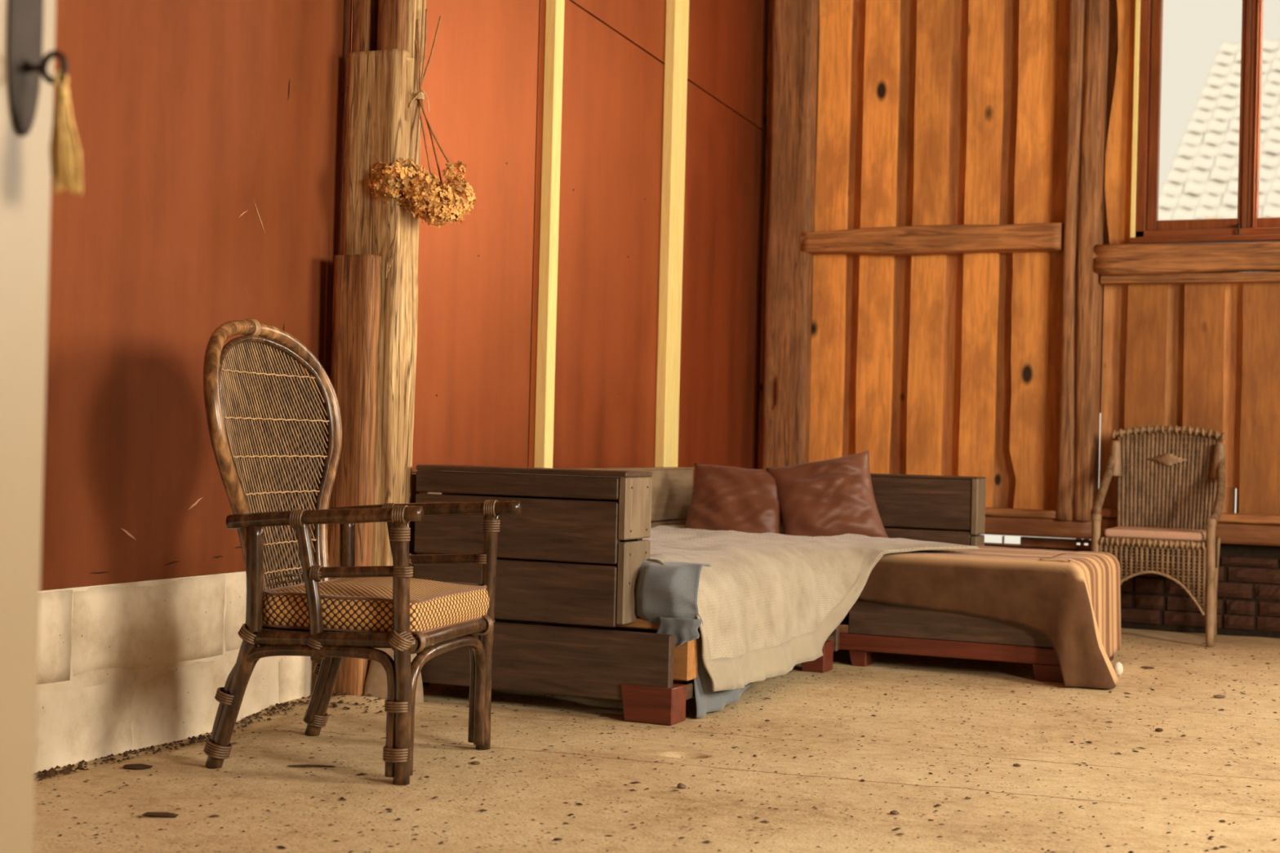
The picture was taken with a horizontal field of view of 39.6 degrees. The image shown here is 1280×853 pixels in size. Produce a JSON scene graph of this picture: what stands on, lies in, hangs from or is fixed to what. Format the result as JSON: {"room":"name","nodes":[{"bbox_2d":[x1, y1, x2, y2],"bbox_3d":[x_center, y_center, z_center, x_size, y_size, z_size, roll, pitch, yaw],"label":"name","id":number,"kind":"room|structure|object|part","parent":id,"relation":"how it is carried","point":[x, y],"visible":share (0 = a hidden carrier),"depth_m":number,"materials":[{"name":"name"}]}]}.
{"room":"farm building","nodes":[
{"label":"farm building","id":0,"kind":"room"},
{"bbox_2d":[35,0,766,773],"bbox_3d":[-1.400,-0.828,4.421,0.345,3.400,9.200,1,0,24],"label":"wall","id":1,"kind":"structure","parent":0,"point":[595,304],"depth_m":5.15,"materials":[{"name":"red paint"}]},
{"bbox_3d":[-1.193,-1.015,4.596,0.030,2.813,1.516,1,0,24],"label":"panel","id":2,"kind":"part","parent":1,"relation":"part of","materials":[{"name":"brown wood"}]},
{"bbox_3d":[-0.641,-0.638,5.830,0.030,2.101,1.183,1,0,24],"label":"panel","id":3,"kind":"part","parent":1,"relation":"part of","materials":[{"name":"red wood"}]},
{"bbox_3d":[-0.151,-0.578,6.914,0.030,2.020,1.182,1,0,24],"label":"panel","id":4,"kind":"part","parent":1,"relation":"part of","materials":[{"name":"red wood"}]},
{"bbox_3d":[-0.116,-1.948,6.923,0.030,0.866,1.182,1,0,24],"label":"panel","id":5,"kind":"part","parent":1,"relation":"part of","materials":[{"name":"red wood"}]},
{"bbox_3d":[0.324,-0.520,7.963,0.030,1.939,1.107,1,0,24],"label":"panel","id":6,"kind":"part","parent":1,"relation":"part of","materials":[{"name":"red wood"}]},
{"bbox_3d":[0.358,-1.892,7.972,0.030,0.941,1.107,1,0,24],"label":"panel","id":7,"kind":"part","parent":1,"relation":"part of","materials":[{"name":"red wood"}]},
{"bbox_2d":[32,624,1279,852],"bbox_3d":[0.826,0.816,1.352,7.600,0.070,13.300,1,0,24],"label":"floor","id":8,"kind":"structure","parent":0,"point":[806,828],"depth_m":4.11,"materials":[{"name":"concrete"}]},
{"bbox_2d":[0,0,56,852],"bbox_3d":[-0.766,-0.262,1.296,0.048,2.038,0.910,1,0,24],"label":"door","id":9,"kind":"structure","parent":8,"relation":"on","point":[27,27],"depth_m":1.67,"materials":[{"name":"beige paint"}]},
{"bbox_3d":[-0.574,-0.376,1.663,0.004,0.210,0.043,1,0,24],"label":"keyhole plate","id":10,"kind":"part","parent":9,"relation":"part of","materials":[{"name":"metal"}]},
{"bbox_2d":[26,49,82,195],"bbox_3d":[-0.556,-0.282,1.655,0.089,0.135,0.027,1,0,24],"label":"key","id":11,"kind":"object","parent":9,"relation":"hanging from","point":[65,158],"visible":1,"depth_m":1.64,"materials":[{"name":"dark iron"},{"name":"yellow tassel fabric"}]},
{"bbox_2d":[122,764,152,769],"bbox_3d":[-1.140,0.773,4.034,0.069,0.012,0.028,1,0,-10],"label":"dry leaf","id":12,"kind":"object","parent":8,"relation":"on","point":[132,766],"visible":1,"depth_m":4.03,"materials":[{"name":"brown plant"}]},
{"bbox_2d":[141,812,178,817],"bbox_3d":[-0.955,0.773,3.538,0.075,0.011,0.024,1,0,1],"label":"dry leaf","id":13,"kind":"object","parent":8,"relation":"on","point":[161,815],"visible":1,"depth_m":3.53,"materials":[{"name":"brown plant"}]},
{"bbox_2d":[35,692,386,781],"bbox_3d":[-1.114,0.781,4.362,0.353,0.074,1.579,1,0,24],"label":"rubble","id":14,"kind":"object","parent":8,"relation":"on","point":[51,772],"visible":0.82,"depth_m":4.52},
{"bbox_2d":[287,764,335,767],"bbox_3d":[-0.759,0.784,4.102,0.113,0.006,0.020,1,0,-4],"label":"dry leaf","id":15,"kind":"object","parent":8,"relation":"on","point":[294,766],"visible":1,"depth_m":4.10,"materials":[{"name":"brown plant"}]},
{"bbox_2d":[203,318,521,785],"bbox_3d":[-0.674,0.270,4.240,0.639,1.049,0.636,1,0,17],"label":"rattan armchair","id":16,"kind":"object","parent":8,"relation":"on","point":[265,418],"visible":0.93,"depth_m":4.20,"materials":[{"name":"wicker"}]},
{"bbox_3d":[-0.926,0.504,4.061,0.128,0.566,0.040,1,0,12],"label":"leg","id":17,"kind":"part","parent":16,"relation":"part of","materials":[{"name":"wicker"}]},
{"bbox_3d":[-0.705,0.478,3.993,0.375,0.048,0.035,1,0,17],"label":"rail","id":18,"kind":"part","parent":16,"relation":"part of","materials":[{"name":"wicker"}]},
{"bbox_3d":[-0.712,0.205,3.998,0.477,0.070,0.034,1,0,17],"label":"armrest","id":19,"kind":"part","parent":16,"relation":"part of","materials":[{"name":"wood"}]},
{"bbox_3d":[-0.787,0.511,4.522,0.128,0.566,0.040,1,0,21],"label":"leg","id":20,"kind":"part","parent":16,"relation":"part of","materials":[{"name":"wicker"}]},
{"bbox_3d":[-0.636,0.325,3.974,0.216,0.038,0.026,1,0,17],"label":"arm rail","id":21,"kind":"part","parent":16,"relation":"part of","materials":[{"name":"wood"}]},
{"bbox_2d":[262,577,489,635],"bbox_3d":[-0.626,0.415,4.233,0.412,0.101,0.478,1,0,17],"label":"cushion","id":22,"kind":"object","parent":16,"relation":"on","point":[359,604],"visible":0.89,"depth_m":4.05,"materials":[{"name":"fabric"}]},
{"bbox_3d":[-0.625,0.378,4.233,0.388,0.027,0.454,1,0,17],"label":"panel","id":23,"kind":"part","parent":22,"relation":"part of","materials":[{"name":"beige fabric"}]},
{"bbox_3d":[-0.530,0.498,3.940,0.055,0.586,0.038,1,0,17],"label":"leg","id":24,"kind":"part","parent":16,"relation":"part of","materials":[{"name":"wicker"}]},
{"bbox_3d":[-0.549,0.212,4.457,0.526,0.070,0.034,1,0,17],"label":"armrest","id":25,"kind":"part","parent":16,"relation":"part of","materials":[{"name":"wood"}]},
{"bbox_3d":[-0.496,0.332,4.439,0.216,0.038,0.026,1,0,17],"label":"arm rail","id":26,"kind":"part","parent":16,"relation":"part of","materials":[{"name":"wood"}]},
{"bbox_3d":[-0.449,0.485,4.169,0.042,0.044,0.487,1,0,17],"label":"rail","id":27,"kind":"part","parent":16,"relation":"part of","materials":[{"name":"wicker"}]},
{"bbox_3d":[-0.379,0.505,4.402,0.044,0.585,0.038,1,0,17],"label":"leg","id":28,"kind":"part","parent":16,"relation":"part of","materials":[{"name":"wicker"}]},
{"bbox_2d":[328,0,426,702],"bbox_3d":[-0.730,-0.797,5.157,0.290,3.220,0.213,1,0,24],"label":"post","id":29,"kind":"object","parent":8,"relation":"on","point":[375,310],"visible":0.72,"depth_m":5.12,"materials":[{"name":"wood"}]},
{"bbox_2d":[368,0,476,228],"bbox_3d":[-0.630,-0.908,5.127,0.323,0.674,0.163,1,0,13],"label":"dried flowers","id":30,"kind":"object","parent":29,"relation":"hanging from","point":[440,197],"visible":0.97,"depth_m":5.10,"materials":[{"name":"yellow plant"}]},
{"bbox_3d":[-0.660,-0.995,5.168,0.052,0.501,0.008,1,0,-7],"label":"stem","id":31,"kind":"part","parent":30,"relation":"part of","materials":[{"name":"brown plant"}]},
{"bbox_3d":[-0.649,-0.960,5.160,0.022,0.450,0.026,1,0,24],"label":"stem","id":32,"kind":"part","parent":30,"relation":"part of","materials":[{"name":"brown plant"}]},
{"bbox_3d":[-0.617,-0.959,5.162,0.062,0.472,0.036,1,0,24],"label":"stem","id":33,"kind":"part","parent":30,"relation":"part of","materials":[{"name":"brown plant"}]},
{"bbox_3d":[-0.600,-0.948,5.154,0.085,0.531,0.016,1,0,24],"label":"stem","id":34,"kind":"part","parent":30,"relation":"part of","materials":[{"name":"brown plant"}]},
{"bbox_3d":[-0.598,-0.933,5.149,0.136,0.383,0.008,1,0,19],"label":"stem","id":35,"kind":"part","parent":30,"relation":"part of","materials":[{"name":"brown plant"}]},
{"bbox_2d":[470,760,479,764],"bbox_3d":[-0.387,0.790,4.175,0.022,0.008,0.016,1,0,24],"label":"pebble","id":36,"kind":"object","parent":8,"relation":"on","point":[474,762],"visible":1,"depth_m":4.17,"materials":[{"name":"beige stone"}]},
{"bbox_2d":[408,464,839,725],"bbox_3d":[0.119,0.478,6.074,0.998,0.684,2.294,1,0,24],"label":"sofa","id":37,"kind":"object","parent":8,"relation":"on","point":[567,623],"visible":0.62,"depth_m":4.99,"materials":[{"name":"brown wood"}]},
{"bbox_3d":[-0.679,0.472,5.455,0.055,0.650,0.080,1,0,24],"label":"post","id":38,"kind":"part","parent":37,"relation":"part of","materials":[{"name":"brown wood"}]},
{"bbox_2d":[635,560,753,718],"bbox_3d":[0.162,0.597,5.127,0.214,0.430,0.523,1,0,24],"label":"sheet","id":39,"kind":"object","parent":37,"relation":"on","point":[666,595],"visible":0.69,"depth_m":4.92,"materials":[{"name":"grey fabric"}]},
{"bbox_2d":[642,524,979,691],"bbox_3d":[0.312,0.567,5.906,1.274,0.384,2.000,1,0,24],"label":"throw","id":40,"kind":"object","parent":37,"relation":"on","point":[769,604],"visible":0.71,"depth_m":5.60,"materials":[{"name":"beige fabric"}]},
{"bbox_2d":[36,626,1279,852],"bbox_3d":[0.553,0.827,4.826,2.887,0.064,5.811,1,0,24],"label":"litter","id":41,"kind":"object","parent":8,"relation":"on","point":[1134,750],"visible":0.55,"depth_m":4.19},
{"bbox_2d":[676,782,685,788],"bbox_3d":[0.091,0.800,3.954,0.019,0.013,0.020,2,0,-16],"label":"pebble","id":42,"kind":"object","parent":8,"relation":"on","point":[680,785],"visible":1,"depth_m":3.95,"materials":[{"name":"beige stone"}]},
{"bbox_2d":[889,809,899,814],"bbox_3d":[0.534,0.811,3.735,0.018,0.009,0.017,2,0,-17],"label":"pebble","id":43,"kind":"object","parent":8,"relation":"on","point":[893,812],"visible":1,"depth_m":3.73,"materials":[{"name":"stone"}]},
{"bbox_2d":[780,473,1113,682],"bbox_3d":[0.859,0.512,6.644,1.695,0.660,0.904,1,0,24],"label":"daybed","id":44,"kind":"object","parent":8,"relation":"on","point":[951,509],"visible":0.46,"depth_m":6.18,"materials":[{"name":"brown wood"}]},
{"bbox_3d":[0.831,0.496,6.588,1.670,0.086,0.740,1,0,24],"label":"mattress","id":45,"kind":"object","parent":44,"relation":"on","visible":0},
{"bbox_2d":[684,462,782,533],"bbox_3d":[0.369,0.311,6.783,0.399,0.332,0.244,1,0,21],"label":"satin pillow","id":46,"kind":"object","parent":45,"relation":"on","point":[724,498],"visible":0.7,"depth_m":6.72,"materials":[{"name":"brown fabric"}]},
{"bbox_2d":[765,449,888,537],"bbox_3d":[0.708,0.294,6.717,0.453,0.420,0.243,1,0,-2],"label":"satin pillow","id":47,"kind":"object","parent":45,"relation":"on","point":[831,497],"visible":0.83,"depth_m":6.65,"materials":[{"name":"brown fabric"}]},
{"bbox_2d":[857,545,1123,688],"bbox_3d":[1.191,0.643,6.324,1.110,0.402,0.898,1,0,24],"label":"striped blanket","id":48,"kind":"object","parent":45,"relation":"on","point":[1073,598],"visible":0.78,"depth_m":6.00,"materials":[{"name":"brown fabric"}]},
{"bbox_2d":[1013,763,1021,767],"bbox_3d":[0.923,0.829,4.349,0.018,0.008,0.014,1,0,38],"label":"pebble","id":49,"kind":"object","parent":8,"relation":"on","point":[1016,764],"visible":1,"depth_m":4.35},
{"bbox_2d":[1140,666,1154,668],"bbox_3d":[1.811,0.861,6.345,0.050,0.008,0.024,1,0,13],"label":"dry leaf","id":50,"kind":"object","parent":8,"relation":"on","point":[1143,667],"visible":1,"depth_m":6.34,"materials":[{"name":"brown plant"}]},
{"bbox_2d":[1090,424,1226,647],"bbox_3d":[2.165,0.435,7.400,0.512,0.893,0.460,1,0,24],"label":"wicker chair","id":51,"kind":"object","parent":8,"relation":"on","point":[1131,499],"visible":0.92,"depth_m":7.51,"materials":[{"name":"brown wicker"}]},
{"bbox_3d":[1.868,0.627,7.306,0.042,0.491,0.038,1,0,24],"label":"leg","id":52,"kind":"part","parent":51,"relation":"part of","materials":[{"name":"wood"}]},
{"bbox_3d":[1.955,0.235,7.482,0.052,0.333,0.395,1,0,26],"label":"armrest","id":53,"kind":"part","parent":51,"relation":"part of","materials":[{"name":"grey wicker"}]},
{"bbox_3d":[1.957,0.514,7.471,0.009,0.130,0.350,1,0,26],"label":"panel","id":54,"kind":"part","parent":51,"relation":"part of","materials":[{"name":"grey wicker"}]},
{"bbox_3d":[2.156,0.468,7.382,0.420,0.013,0.370,1,0,24],"label":"seat","id":55,"kind":"part","parent":51,"relation":"part of","materials":[{"name":"fabric"}]},
{"bbox_2d":[1104,526,1205,541],"bbox_3d":[2.154,0.444,7.375,0.390,0.034,0.345,1,0,24],"label":"seat cushion","id":56,"kind":"object","parent":51,"relation":"on","point":[1135,532],"visible":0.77,"depth_m":7.24,"materials":[{"name":"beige fabric"}]},
{"bbox_3d":[2.283,0.636,7.118,0.042,0.491,0.038,1,0,24],"label":"leg","id":57,"kind":"part","parent":51,"relation":"part of","materials":[{"name":"wood"}]},
{"bbox_3d":[2.352,0.523,7.292,0.009,0.130,0.350,1,0,23],"label":"panel","id":58,"kind":"part","parent":51,"relation":"part of","materials":[{"name":"brown wicker"}]},
{"bbox_3d":[2.413,0.677,7.469,0.035,0.422,0.061,1,0,6],"label":"leg","id":59,"kind":"part","parent":51,"relation":"part of","materials":[{"name":"wood"}]},
{"bbox_3d":[2.372,0.244,7.293,0.052,0.333,0.395,1,0,23],"label":"armrest","id":60,"kind":"part","parent":51,"relation":"part of","materials":[{"name":"grey wicker"}]},
{"bbox_2d":[1155,728,1163,732],"bbox_3d":[1.443,0.843,4.938,0.026,0.010,0.020,2,0,-33],"label":"dry leaf","id":61,"kind":"object","parent":8,"relation":"on","point":[1159,730],"visible":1,"depth_m":4.93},
{"bbox_2d":[1213,694,1225,698],"bbox_3d":[1.837,0.856,5.634,0.038,0.012,0.026,1,0,7],"label":"pebble","id":62,"kind":"object","parent":8,"relation":"on","point":[1219,696],"visible":1,"depth_m":5.63,"materials":[{"name":"beige stone"}]},
{"bbox_2d":[755,0,1279,638],"bbox_3d":[3.002,-0.700,7.404,5.900,3.400,0.289,1,0,24],"label":"wall","id":63,"kind":"structure","parent":0,"point":[953,282],"depth_m":8.01,"materials":[{"name":"brown wood"}]},
{"bbox_3d":[0.706,-0.641,8.374,0.211,3.020,0.125,1,0,24],"label":"frame post","id":64,"kind":"part","parent":63,"relation":"part of","materials":[{"name":"brown wood"}]},
{"bbox_3d":[1.320,-0.848,8.088,1.197,0.136,0.141,1,0,24],"label":"frame rail","id":65,"kind":"part","parent":63,"relation":"part of","materials":[{"name":"brown wood"}]},
{"bbox_3d":[1.958,-0.856,7.838,0.158,2.535,0.183,1,0,24],"label":"frame post","id":66,"kind":"part","parent":63,"relation":"part of","materials":[{"name":"brown wood"}]},
{"bbox_3d":[3.737,-0.689,6.986,3.815,0.140,0.135,1,0,24],"label":"frame rail","id":67,"kind":"part","parent":63,"relation":"part of","materials":[{"name":"brown wood"}]},
{"bbox_2d":[1128,0,1279,244],"bbox_3d":[2.793,-1.461,7.486,1.378,1.368,0.175,1,0,24],"label":"window","id":68,"kind":"structure","parent":63,"relation":"in","point":[1206,153],"depth_m":7.65,"materials":[{"name":"brown wood"}]},
{"bbox_3d":[2.169,-1.484,7.753,0.020,1.350,0.085,1,0,24],"label":"casing","id":69,"kind":"part","parent":68,"relation":"part of","materials":[{"name":"yellow wood"}]},
{"bbox_3d":[2.212,-1.487,7.775,0.040,1.340,0.130,1,0,24],"label":"frame","id":70,"kind":"part","parent":68,"relation":"part of","materials":[{"name":"brown wood"}]},
{"bbox_3d":[2.416,-1.469,7.674,0.412,1.247,0.055,1,0,24],"label":"sash","id":71,"kind":"part","parent":68,"relation":"part of","materials":[{"name":"brown wood"}]},
{"bbox_3d":[2.419,-1.470,7.673,0.342,1.166,0.004,1,0,24],"label":"pane","id":72,"kind":"part","parent":68,"relation":"part of","materials":[{"name":"clear glass"}]},
{"bbox_3d":[2.760,-0.790,7.446,1.378,0.025,0.095,1,0,24],"label":"sill","id":73,"kind":"part","parent":68,"relation":"part of","materials":[{"name":"brown wood"}]},
{"bbox_3d":[2.787,-0.818,7.503,1.338,0.037,0.130,1,0,24],"label":"frame","id":74,"kind":"part","parent":68,"relation":"part of","materials":[{"name":"brown wood"}]},
{"bbox_3d":[2.792,-1.461,7.504,0.407,1.247,0.055,1,0,24],"label":"sash","id":75,"kind":"part","parent":68,"relation":"part of","materials":[{"name":"brown wood"}]},
{"bbox_3d":[2.793,-1.462,7.503,0.333,1.166,0.004,1,0,24],"label":"pane","id":76,"kind":"part","parent":68,"relation":"part of","materials":[{"name":"clear glass"}]}
]}

